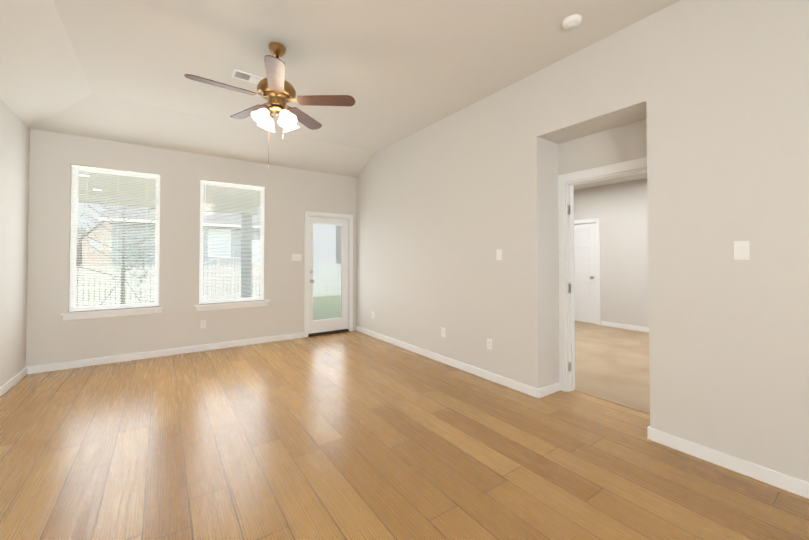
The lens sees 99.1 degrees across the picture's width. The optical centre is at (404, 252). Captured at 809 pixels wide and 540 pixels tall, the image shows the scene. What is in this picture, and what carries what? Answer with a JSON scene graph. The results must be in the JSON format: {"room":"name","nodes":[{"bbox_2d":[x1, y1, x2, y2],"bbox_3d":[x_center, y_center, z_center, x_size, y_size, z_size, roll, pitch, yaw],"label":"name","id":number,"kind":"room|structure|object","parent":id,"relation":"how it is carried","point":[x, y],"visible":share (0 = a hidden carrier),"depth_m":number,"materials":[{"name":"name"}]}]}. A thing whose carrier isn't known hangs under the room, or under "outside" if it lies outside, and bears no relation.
{"room":"empty living room","nodes":[
{"label":"empty living room","id":0,"kind":"room"},
{"bbox_2d":[0,99,29,386],"bbox_3d":[-1.974,-0.228,0.500,0.150,3.500,8.300,1,-1,-35],"label":"wall","id":1,"kind":"structure","parent":0,"point":[14,165],"depth_m":3.55,"materials":[{"name":"white paint"}]},
{"bbox_2d":[0,367,27,396],"bbox_3d":[-1.949,1.280,0.585,0.018,0.088,8.150,1,-1,-35],"label":"baseboard","id":2,"kind":"structure","parent":1,"relation":"attached to","point":[9,384],"depth_m":3.55,"materials":[{"name":"white wood"}]},
{"bbox_2d":[26,129,355,366],"bbox_3d":[-0.933,0.219,6.395,8.640,4.200,0.160,1,-1,-35],"label":"wall","id":3,"kind":"structure","parent":0,"point":[292,195],"depth_m":4.72,"materials":[{"name":"white paint"}]},
{"bbox_2d":[60,306,163,319],"bbox_3d":[-3.669,0.760,4.388,1.005,0.088,0.135,1,-1,-35],"label":"sill","id":4,"kind":"structure","parent":3,"relation":"attached to","point":[75,315],"depth_m":4.33,"materials":[{"name":"white wood"}]},
{"bbox_2d":[70,167,159,310],"bbox_3d":[-3.726,-0.175,4.485,0.885,1.785,0.065,1,-1,-35],"label":"window","id":5,"kind":"structure","parent":3,"relation":"in","point":[114,306],"depth_m":4.43,"materials":[{"name":"white plastic"}]},
{"bbox_2d":[69,165,159,311],"bbox_3d":[-3.681,-0.177,4.420,0.873,1.779,0.040,1,-1,-35],"label":"window blind","id":6,"kind":"object","parent":5,"relation":"attached to","point":[77,167],"visible":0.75,"depth_m":4.40,"materials":[{"name":"white plastic"}]},
{"bbox_2d":[28,332,303,373],"bbox_3d":[-2.965,1.350,4.843,3.190,0.088,0.014,1,-1,-35],"label":"baseboard","id":7,"kind":"structure","parent":3,"relation":"attached to","point":[158,353],"depth_m":4.57,"materials":[{"name":"white wood"}]},
{"bbox_2d":[200,320,205,328],"bbox_3d":[-2.870,1.017,4.919,0.070,0.115,0.008,1,-1,-35],"label":"electrical outlet","id":8,"kind":"object","parent":3,"relation":"attached to","point":[202,323],"visible":1,"depth_m":4.91,"materials":[{"name":"white plastic"}]},
{"bbox_2d":[199,182,263,302],"bbox_3d":[-2.620,-0.155,5.262,0.890,1.790,0.065,1,-1,-35],"label":"window","id":9,"kind":"structure","parent":3,"relation":"in","point":[235,298],"depth_m":5.24,"materials":[{"name":"white plastic"}]},
{"bbox_2d":[199,180,264,303],"bbox_3d":[-2.575,-0.157,5.198,0.878,1.784,0.040,1,-1,-35],"label":"window blind","id":10,"kind":"object","parent":9,"relation":"attached to","point":[238,208],"visible":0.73,"depth_m":5.18,"materials":[{"name":"white plastic"}]},
{"bbox_2d":[194,300,269,310],"bbox_3d":[-2.562,0.783,5.165,1.010,0.088,0.135,1,-1,-35],"label":"sill","id":11,"kind":"structure","parent":3,"relation":"attached to","point":[219,306],"depth_m":5.11,"materials":[{"name":"white wood"}]},
{"bbox_2d":[292,254,301,260],"bbox_3d":[-1.782,0.072,5.698,0.162,0.115,0.010,1,-1,-35],"label":"light switch","id":12,"kind":"object","parent":3,"relation":"attached to","point":[296,257],"visible":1,"depth_m":5.70,"materials":[{"name":"white plastic"}]},
{"bbox_2d":[308,216,347,333],"bbox_3d":[-1.322,0.374,6.041,0.738,1.988,0.117,1,-1,-35],"label":"patio door","id":13,"kind":"structure","parent":3,"relation":"in","point":[326,324],"depth_m":6.07,"materials":[{"name":"white"}]},
{"bbox_2d":[308,329,348,336],"bbox_3d":[-1.364,1.395,6.085,0.742,0.038,0.202,1,-1,-35],"label":"threshold","id":14,"kind":"object","parent":3,"relation":"attached to","point":[327,332],"visible":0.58,"depth_m":5.99,"materials":[{"name":"brown metal"}]},
{"bbox_2d":[304,211,352,337],"bbox_3d":[-1.353,0.358,6.087,0.894,2.112,0.178,1,-1,-35],"label":"door frame","id":15,"kind":"structure","parent":3,"relation":"attached to","point":[306,260],"depth_m":5.97,"materials":[{"name":"white wood"}]},
{"bbox_2d":[0,0,679,176],"bbox_3d":[-0.250,-1.722,1.828,4.290,0.568,8.270,1,-1,-35],"label":"ceiling","id":16,"kind":"structure","parent":0,"point":[118,70],"depth_m":3.09,"materials":[{"name":"white paint"}]},
{"bbox_2d":[231,69,263,84],"bbox_3d":[-1.518,-1.724,3.412,0.330,0.012,0.165,1,-1,-35],"label":"ceiling vent","id":17,"kind":"object","parent":16,"relation":"in","point":[245,76],"visible":0.73,"depth_m":3.38,"materials":[{"name":"white plastic"}]},
{"bbox_2d":[184,42,354,168],"bbox_3d":[-1.114,-1.224,2.872,1.220,1.031,1.262,1,-1,-35],"label":"fan","id":18,"kind":"object","parent":16,"relation":"hanging from","point":[276,90],"visible":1,"depth_m":2.85,"materials":[{"name":"brown wood"}]},
{"bbox_2d":[562,14,581,29],"bbox_3d":[1.257,-1.723,2.588,0.136,0.041,0.136,1,-1,-35],"label":"smoke detector","id":19,"kind":"object","parent":16,"relation":"attached to","point":[571,22],"visible":1,"depth_m":2.56,"materials":[{"name":"white plastic"}]},
{"bbox_2d":[0,331,808,539],"bbox_3d":[-0.070,1.396,1.904,4.650,0.100,8.190,1,-1,-35],"label":"floor","id":20,"kind":"structure","parent":0,"point":[353,435],"depth_m":2.25,"materials":[{"name":"brown wood"}]},
{"bbox_2d":[356,0,808,481],"bbox_3d":[1.655,-0.184,3.142,0.487,3.500,8.150,1,-1,-35],"label":"wall","id":21,"kind":"structure","parent":0,"point":[702,106],"depth_m":2.46,"materials":[{"name":"white paint"}]},
{"bbox_2d":[441,327,444,336],"bbox_3d":[0.489,1.000,4.351,0.008,0.115,0.070,1,-1,-35],"label":"electrical outlet","id":22,"kind":"object","parent":21,"relation":"attached to","point":[442,332],"visible":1,"depth_m":4.36,"materials":[{"name":"white plastic"}]},
{"bbox_2d":[355,326,543,398],"bbox_3d":[0.187,1.348,4.772,0.014,0.088,3.754,1,-1,-35],"label":"baseboard","id":23,"kind":"structure","parent":21,"relation":"attached to","point":[532,391],"depth_m":4.03,"materials":[{"name":"white wood"}]},
{"bbox_2d":[487,338,491,349],"bbox_3d":[0.921,0.987,3.738,0.008,0.115,0.070,1,-1,-35],"label":"electrical outlet","id":24,"kind":"object","parent":21,"relation":"attached to","point":[489,343],"visible":1,"depth_m":3.73,"materials":[{"name":"white plastic"}]},
{"bbox_2d":[496,249,501,259],"bbox_3d":[0.999,0.019,3.641,0.010,0.115,0.070,1,-1,-35],"label":"light switch","id":25,"kind":"object","parent":21,"relation":"attached to","point":[498,254],"visible":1,"depth_m":3.64,"materials":[{"name":"white plastic"}]},
{"bbox_2d":[544,381,560,395],"bbox_3d":[1.429,1.325,3.360,0.337,0.088,0.014,1,-1,-35],"label":"baseboard","id":26,"kind":"structure","parent":21,"relation":"attached to","point":[552,388],"depth_m":3.36,"materials":[{"name":"white wood"}]},
{"bbox_2d":[558,157,646,391],"bbox_3d":[1.872,0.288,3.144,0.156,2.155,0.930,1,-1,-35],"label":"trim","id":27,"kind":"structure","parent":21,"relation":"attached to","point":[566,278],"depth_m":3.42,"materials":[{"name":"white wood"}]},
{"bbox_2d":[567,205,570,371],"bbox_3d":[1.635,0.345,3.416,0.047,1.644,0.010,1,-1,-35],"label":"niche doorway hinge","id":28,"kind":"structure","parent":27,"relation":"attached to","point":[568,212],"depth_m":3.42,"materials":[{"name":"grey metal"}]},
{"bbox_2d":[647,426,808,498],"bbox_3d":[2.774,1.288,1.090,0.014,0.088,3.484,1,-1,-35],"label":"baseboard","id":29,"kind":"structure","parent":21,"relation":"attached to","point":[794,485],"depth_m":2.13,"materials":[{"name":"white wood"}]},
{"bbox_2d":[734,241,749,259],"bbox_3d":[2.070,-0.016,2.117,0.010,0.115,0.070,1,-1,-35],"label":"light switch","id":30,"kind":"object","parent":21,"relation":"attached to","point":[741,250],"visible":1,"depth_m":2.11,"materials":[{"name":"white plastic"}]},
{"bbox_2d":[573,173,646,190],"bbox_3d":[3.361,-1.465,4.362,3.683,0.200,8.150,1,-1,-35],"label":"ceiling","id":31,"kind":"structure","parent":0,"point":[613,181],"depth_m":6.42,"materials":[{"name":"white paint"}]},
{"bbox_2d":[574,178,648,327],"bbox_3d":[4.929,-0.147,5.442,0.150,3.500,8.150,1,-1,-35],"label":"wall","id":32,"kind":"structure","parent":0,"point":[620,210],"depth_m":6.50,"materials":[{"name":"white paint"}]},
{"bbox_2d":[574,223,595,323],"bbox_3d":[3.595,0.410,7.189,0.108,2.019,0.758,1,-1,-35],"label":"door","id":33,"kind":"structure","parent":32,"relation":"in","point":[584,272],"depth_m":7.07,"materials":[{"name":"white wood"}]},
{"bbox_2d":[574,218,600,324],"bbox_3d":[3.657,0.372,7.228,0.168,2.120,0.926,1,-1,-35],"label":"door frame","id":34,"kind":"structure","parent":32,"relation":"attached to","point":[596,221],"depth_m":6.84,"materials":[{"name":"white wood"}]},
{"bbox_2d":[601,321,648,332],"bbox_3d":[5.538,1.343,4.410,0.014,0.088,5.800,1,-1,-35],"label":"baseboard","id":35,"kind":"structure","parent":32,"relation":"attached to","point":[625,326],"depth_m":6.41,"materials":[{"name":"white wood"}]},
{"bbox_2d":[574,321,649,413],"bbox_3d":[3.358,1.433,4.313,3.730,0.104,8.190,1,-1,-35],"label":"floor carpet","id":36,"kind":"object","parent":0,"point":[612,364],"depth_m":4.27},
{"label":"outside","id":37,"kind":"structure","parent":0,"visible":0},
{"bbox_2d":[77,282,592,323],"bbox_3d":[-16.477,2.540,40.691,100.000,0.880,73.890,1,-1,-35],"label":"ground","id":38,"kind":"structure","parent":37,"point":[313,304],"depth_m":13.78,"materials":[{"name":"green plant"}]},
{"bbox_2d":[76,228,85,280],"bbox_3d":[-33.817,0.125,31.228,7.300,5.200,8.100,1,-1,-35],"label":"house","id":39,"kind":"structure","parent":38,"relation":"on","point":[80,248],"depth_m":32.42,"materials":[{"name":"grey"}]},
{"bbox_2d":[79,221,111,282],"bbox_3d":[-28.455,-0.114,33.472,3.650,5.750,8.600,1,-1,-35],"label":"house","id":40,"kind":"structure","parent":38,"relation":"on","point":[97,248],"depth_m":29.91,"materials":[{"name":"brick"}]},
{"bbox_2d":[77,203,154,305],"bbox_3d":[-8.159,-0.161,10.205,3.383,4.684,1.896,1,-1,-35],"label":"tree","id":41,"kind":"object","parent":38,"relation":"on","point":[124,255],"depth_m":10.04,"materials":[{"name":"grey plant"}]},
{"bbox_2d":[99,205,260,296],"bbox_3d":[-14.411,-0.692,25.627,11.400,6.650,10.000,1,-1,-35],"label":"house","id":42,"kind":"structure","parent":38,"relation":"on","point":[256,252],"depth_m":21.51,"materials":[{"name":"grey"}]},
{"bbox_2d":[76,263,340,305],"bbox_3d":[-6.622,1.497,18.023,42.045,1.865,0.060,1,-1,-35],"label":"fence","id":43,"kind":"object","parent":38,"relation":"on","point":[237,287],"depth_m":14.95,"materials":[{"name":"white wood"}]},
{"bbox_2d":[203,257,259,281],"bbox_3d":[-10.184,1.411,21.229,7.300,2.300,1.800,1,-1,-35],"label":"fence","id":44,"kind":"object","parent":38,"relation":"on","point":[230,264],"depth_m":20.11,"materials":[{"name":"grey wood"}]},
{"bbox_2d":[241,213,251,297],"bbox_3d":[-5.353,0.482,7.184,4.000,2.900,0.200,1,-1,-35],"label":"post","id":45,"kind":"object","parent":38,"relation":"on","point":[245,288],"depth_m":8.20,"materials":[{"name":"grey"}]},
{"bbox_2d":[78,172,260,214],"bbox_3d":[-4.451,-1.157,6.024,4.150,0.340,3.240,1,-1,-35],"label":"roof","id":46,"kind":"structure","parent":45,"relation":"on","point":[155,193],"depth_m":6.67,"materials":[{"name":"white"}]},
{"bbox_2d":[313,224,335,281],"bbox_3d":[-10.701,-2.164,34.982,4.400,9.900,10.800,1,-1,-35],"label":"house","id":47,"kind":"structure","parent":38,"relation":"on","point":[324,246],"depth_m":31.25,"materials":[{"name":"grey"}]},
{"bbox_2d":[336,226,340,263],"bbox_3d":[-5.790,-2.318,37.824,6.700,10.300,11.800,1,-1,-35],"label":"brick","id":48,"kind":"object","parent":38,"relation":"on","point":[338,246],"depth_m":33.55,"materials":[{"name":"grey brick"}]}
]}

